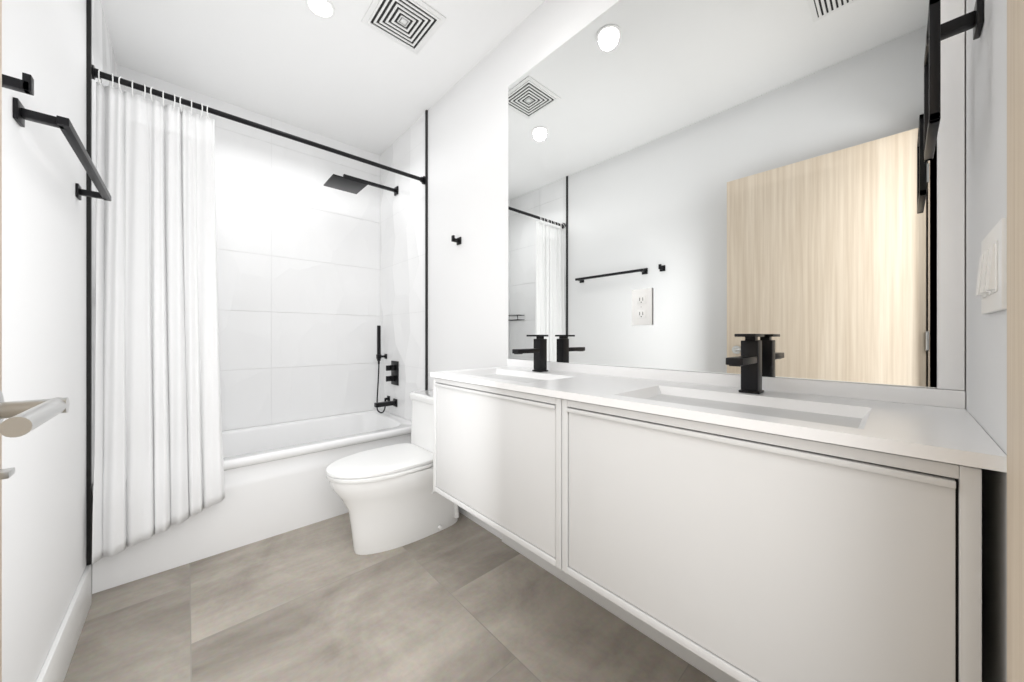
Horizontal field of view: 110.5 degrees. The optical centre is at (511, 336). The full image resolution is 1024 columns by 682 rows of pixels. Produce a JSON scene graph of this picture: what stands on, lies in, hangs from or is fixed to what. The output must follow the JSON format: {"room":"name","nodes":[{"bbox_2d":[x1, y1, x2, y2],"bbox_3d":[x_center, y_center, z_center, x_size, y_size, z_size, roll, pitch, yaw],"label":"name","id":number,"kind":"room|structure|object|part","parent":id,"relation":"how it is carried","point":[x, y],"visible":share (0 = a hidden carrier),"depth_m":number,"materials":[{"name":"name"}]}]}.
{"room":"bathroom","nodes":[
{"label":"bathroom","id":0,"kind":"room"},
{"bbox_2d":[2,0,85,681],"bbox_3d":[-0.930,-0.242,0.490,0.120,2.628,2.405,0,0,-42],"label":"wall","id":1,"kind":"structure","parent":0,"point":[43,357],"depth_m":0.98,"materials":[{"name":"paint"}]},
{"bbox_2d":[2,72,33,95],"bbox_3d":[-1.043,-0.530,0.742,0.052,0.048,0.044,0,0,-42],"label":"robe hook","id":2,"kind":"object","parent":1,"relation":"attached to","point":[25,84],"visible":0.94,"depth_m":0.74,"materials":[{"name":"black metal"}]},
{"bbox_2d":[0,0,69,681],"bbox_3d":[-0.372,0.025,0.122,0.162,2.070,0.864,0,0,-42],"label":"door","id":3,"kind":"structure","parent":1,"relation":"in","point":[24,417],"depth_m":0.42,"materials":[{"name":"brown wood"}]},
{"bbox_2d":[13,97,110,200],"bbox_3d":[-1.339,-0.525,1.088,0.082,0.048,0.668,0,0,-42],"label":"towel rail","id":4,"kind":"object","parent":1,"relation":"attached to","point":[21,114],"visible":1,"depth_m":0.93,"materials":[{"name":"black metal"}]},
{"bbox_2d":[36,565,91,681],"bbox_3d":[-1.224,0.992,0.911,0.013,0.160,1.383,0,0,-42],"label":"baseboard","id":5,"kind":"structure","parent":1,"relation":"attached to","point":[55,667],"depth_m":1.16,"materials":[{"name":"white paint"}]},
{"bbox_2d":[91,0,116,564],"bbox_3d":[-2.063,-0.242,1.730,0.120,2.628,0.953,0,0,-42],"label":"tiled wall","id":6,"kind":"structure","parent":0,"point":[103,58],"depth_m":1.55,"materials":[{"name":"white tile"}]},
{"bbox_2d":[86,0,91,565],"bbox_3d":[-1.692,-0.322,1.423,0.012,2.468,0.016,0,0,-42],"label":"trim","id":7,"kind":"structure","parent":6,"relation":"attached to","point":[89,290],"depth_m":1.42,"materials":[{"name":"black metal"}]},
{"bbox_2d":[117,64,379,430],"bbox_3d":[-1.738,-0.242,2.590,1.520,2.628,0.120,0,0,-42],"label":"tiled wall","id":8,"kind":"structure","parent":0,"point":[298,260],"depth_m":2.61,"materials":[{"name":"white tile"}]},
{"bbox_2d":[101,0,544,154],"bbox_3d":[-0.383,-1.606,1.108,1.760,0.100,4.138,0,0,-42],"label":"ceiling","id":9,"kind":"structure","parent":0,"point":[345,74],"depth_m":1.97,"materials":[{"name":"paint"}]},
{"bbox_2d":[305,0,334,18],"bbox_3d":[-0.903,-1.552,1.677,0.124,0.006,0.124,0,0,-42],"label":"recessed light","id":10,"kind":"object","parent":9,"relation":"in","point":[324,9],"visible":1,"depth_m":1.68,"materials":[{"name":"white paint"}]},
{"bbox_2d":[361,0,445,53],"bbox_3d":[-0.532,-1.550,1.745,0.300,0.011,0.300,0,0,-42],"label":"ceiling vent","id":11,"kind":"object","parent":9,"relation":"in","point":[413,25],"visible":1,"depth_m":1.74,"materials":[{"name":"white paint"}]},
{"bbox_2d":[64,512,716,681],"bbox_3d":[-0.383,1.097,1.108,1.760,0.050,4.138,0,0,-42],"label":"floor","id":12,"kind":"structure","parent":0,"point":[463,598],"depth_m":1.33,"materials":[{"name":"tile"}]},
{"bbox_2d":[92,409,411,593],"bbox_3d":[-1.442,0.850,2.266,1.512,0.445,0.752,0,0,-42],"label":"bathtub","id":13,"kind":"object","parent":12,"relation":"on","point":[276,481],"visible":0.46,"depth_m":1.93,"materials":[{"name":"white ceramic"}]},
{"bbox_2d":[326,390,458,554],"bbox_3d":[-0.601,0.705,1.919,0.732,0.735,0.428,0,0,-42],"label":"toilet","id":14,"kind":"object","parent":12,"relation":"on","point":[390,497],"visible":0.69,"depth_m":1.78,"materials":[{"name":"white ceramic"}]},
{"bbox_2d":[380,114,424,420],"bbox_3d":[-0.857,-0.242,2.842,0.120,2.628,0.938,0,0,-42],"label":"tiled wall","id":15,"kind":"structure","parent":0,"point":[402,268],"depth_m":2.73,"materials":[{"name":"white tile"}]},
{"bbox_2d":[92,65,424,563],"bbox_3d":[-1.139,-0.112,1.935,1.519,1.999,0.154,0,0,-42],"label":"shower curtain","id":16,"kind":"object","parent":15,"relation":"attached to","point":[158,463],"visible":1,"depth_m":1.57,"materials":[{"name":"white fabric"}]},
{"bbox_3d":[-1.168,-1.085,1.966,1.519,0.054,0.054,0,0,-42],"label":"curtain rail rod","id":17,"kind":"part","parent":16,"relation":"part of","materials":[{"name":"black metal"}]},
{"bbox_2d":[324,174,397,195],"bbox_3d":[-1.094,-1.129,2.640,0.500,0.094,0.230,0,0,-42],"label":"shower head","id":18,"kind":"object","parent":15,"relation":"attached to","point":[350,184],"visible":1,"depth_m":2.57},
{"bbox_2d":[376,325,389,412],"bbox_3d":[-1.062,0.269,2.909,0.090,0.713,0.097,0,0,-42],"label":"shower","id":19,"kind":"object","parent":15,"relation":"attached to","point":[379,356],"visible":0.92,"depth_m":2.91,"materials":[{"name":"black metal"}]},
{"bbox_2d":[374,398,396,407],"bbox_3d":[-0.984,0.527,2.768,0.165,0.060,0.060,0,0,-42],"label":"tub spout","id":20,"kind":"object","parent":15,"relation":"attached to","point":[385,403],"visible":1,"depth_m":2.75,"materials":[{"name":"black metal"}]},
{"bbox_2d":[386,361,398,385],"bbox_3d":[-0.957,0.292,2.806,0.075,0.190,0.124,0,0,-42],"label":"shower valve","id":21,"kind":"object","parent":15,"relation":"attached to","point":[393,368],"visible":1,"depth_m":2.80,"materials":[{"name":"black metal"}]},
{"bbox_2d":[425,110,427,389],"bbox_3d":[-0.590,-0.242,2.451,0.012,2.628,0.016,0,0,-42],"label":"trim","id":22,"kind":"structure","parent":15,"relation":"attached to","point":[426,249],"depth_m":2.45,"materials":[{"name":"black metal"}]},
{"bbox_2d":[428,0,965,538],"bbox_3d":[0.276,-0.242,1.603,0.120,2.628,2.420,0,0,-42],"label":"wall","id":23,"kind":"structure","parent":0,"point":[468,206],"depth_m":2.02,"materials":[{"name":"paint"}]},
{"bbox_2d":[451,235,460,244],"bbox_3d":[-0.339,-0.581,2.147,0.052,0.048,0.044,0,0,-42],"label":"robe hook","id":24,"kind":"object","parent":23,"relation":"attached to","point":[456,240],"visible":1,"depth_m":2.14,"materials":[{"name":"black metal"}]},
{"bbox_2d":[502,533,739,681],"bbox_3d":[0.449,0.992,1.314,0.013,0.160,1.480,0,0,-42],"label":"baseboard","id":25,"kind":"structure","parent":23,"relation":"attached to","point":[710,670],"depth_m":1.32,"materials":[{"name":"white paint"}]},
{"bbox_2d":[430,371,1001,681],"bbox_3d":[0.304,0.422,1.152,0.442,0.487,1.437,0,0,-42],"label":"bathroom vanity","id":26,"kind":"object","parent":23,"relation":"attached to","point":[788,530],"depth_m":0.69,"materials":[{"name":"white paint"}]},
{"bbox_2d":[430,359,1006,472],"bbox_3d":[0.307,0.145,1.144,0.451,0.059,1.458,0,0,-42],"label":"countertop","id":27,"kind":"structure","parent":26,"relation":"on","point":[936,421],"depth_m":0.83,"materials":[{"name":"white stone"}]},
{"bbox_2d":[512,335,547,371],"bbox_3d":[0.079,0.074,1.517,0.178,0.160,0.048,0,0,-42],"label":"faucet","id":28,"kind":"object","parent":27,"relation":"on","point":[539,350],"visible":1,"depth_m":1.54,"materials":[{"name":"black metal"}]},
{"bbox_2d":[726,334,763,393],"bbox_3d":[0.612,0.074,0.934,0.178,0.160,0.048,0,0,-42],"label":"faucet","id":29,"kind":"object","parent":27,"relation":"on","point":[748,361],"visible":1,"depth_m":0.96,"materials":[{"name":"black metal"}]},
{"bbox_2d":[508,0,964,390],"bbox_3d":[0.471,-0.584,1.291,0.012,1.399,1.453,0,0,-42],"label":"mirror","id":30,"kind":"object","parent":23,"relation":"attached to","point":[716,175],"visible":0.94,"depth_m":1.05,"materials":[{"name":"clear glass"}]},
{"bbox_2d":[632,288,652,324],"bbox_3d":[0.469,-0.106,1.286,0.009,0.132,0.078,0,0,-42],"label":"electrical outlet plate","id":31,"kind":"object","parent":30,"relation":"attached to","point":[642,306],"visible":1,"depth_m":1.28,"materials":[{"name":"white plastic"}]},
{"bbox_2d":[966,0,1006,681],"bbox_3d":[0.446,-0.242,0.201,1.760,2.628,0.120,0,0,-42],"label":"wall","id":32,"kind":"structure","parent":0,"point":[986,208],"depth_m":0.55,"materials":[{"name":"paint"}]},
{"bbox_2d":[924,0,983,161],"bbox_3d":[0.776,-0.459,0.625,0.200,0.216,0.062,0,0,-42],"label":"towel ring","id":33,"kind":"object","parent":32,"relation":"attached to","point":[937,32],"visible":1,"depth_m":0.59,"materials":[{"name":"black metal"}]},
{"bbox_2d":[976,218,1006,313],"bbox_3d":[0.685,-0.093,0.510,0.166,0.116,0.014,0,0,-42],"label":"switch plate","id":34,"kind":"object","parent":32,"relation":"attached to","point":[991,289],"visible":0.96,"depth_m":0.47,"materials":[{"name":"white plastic"}]},
{"bbox_2d":[1007,0,1023,681],"bbox_3d":[0.278,-0.028,0.050,1.017,2.200,0.125,0,0,-42],"label":"door frame","id":35,"kind":"structure","parent":32,"relation":"attached to","point":[1015,340],"depth_m":0.41,"materials":[{"name":"brown wood"}]}
]}

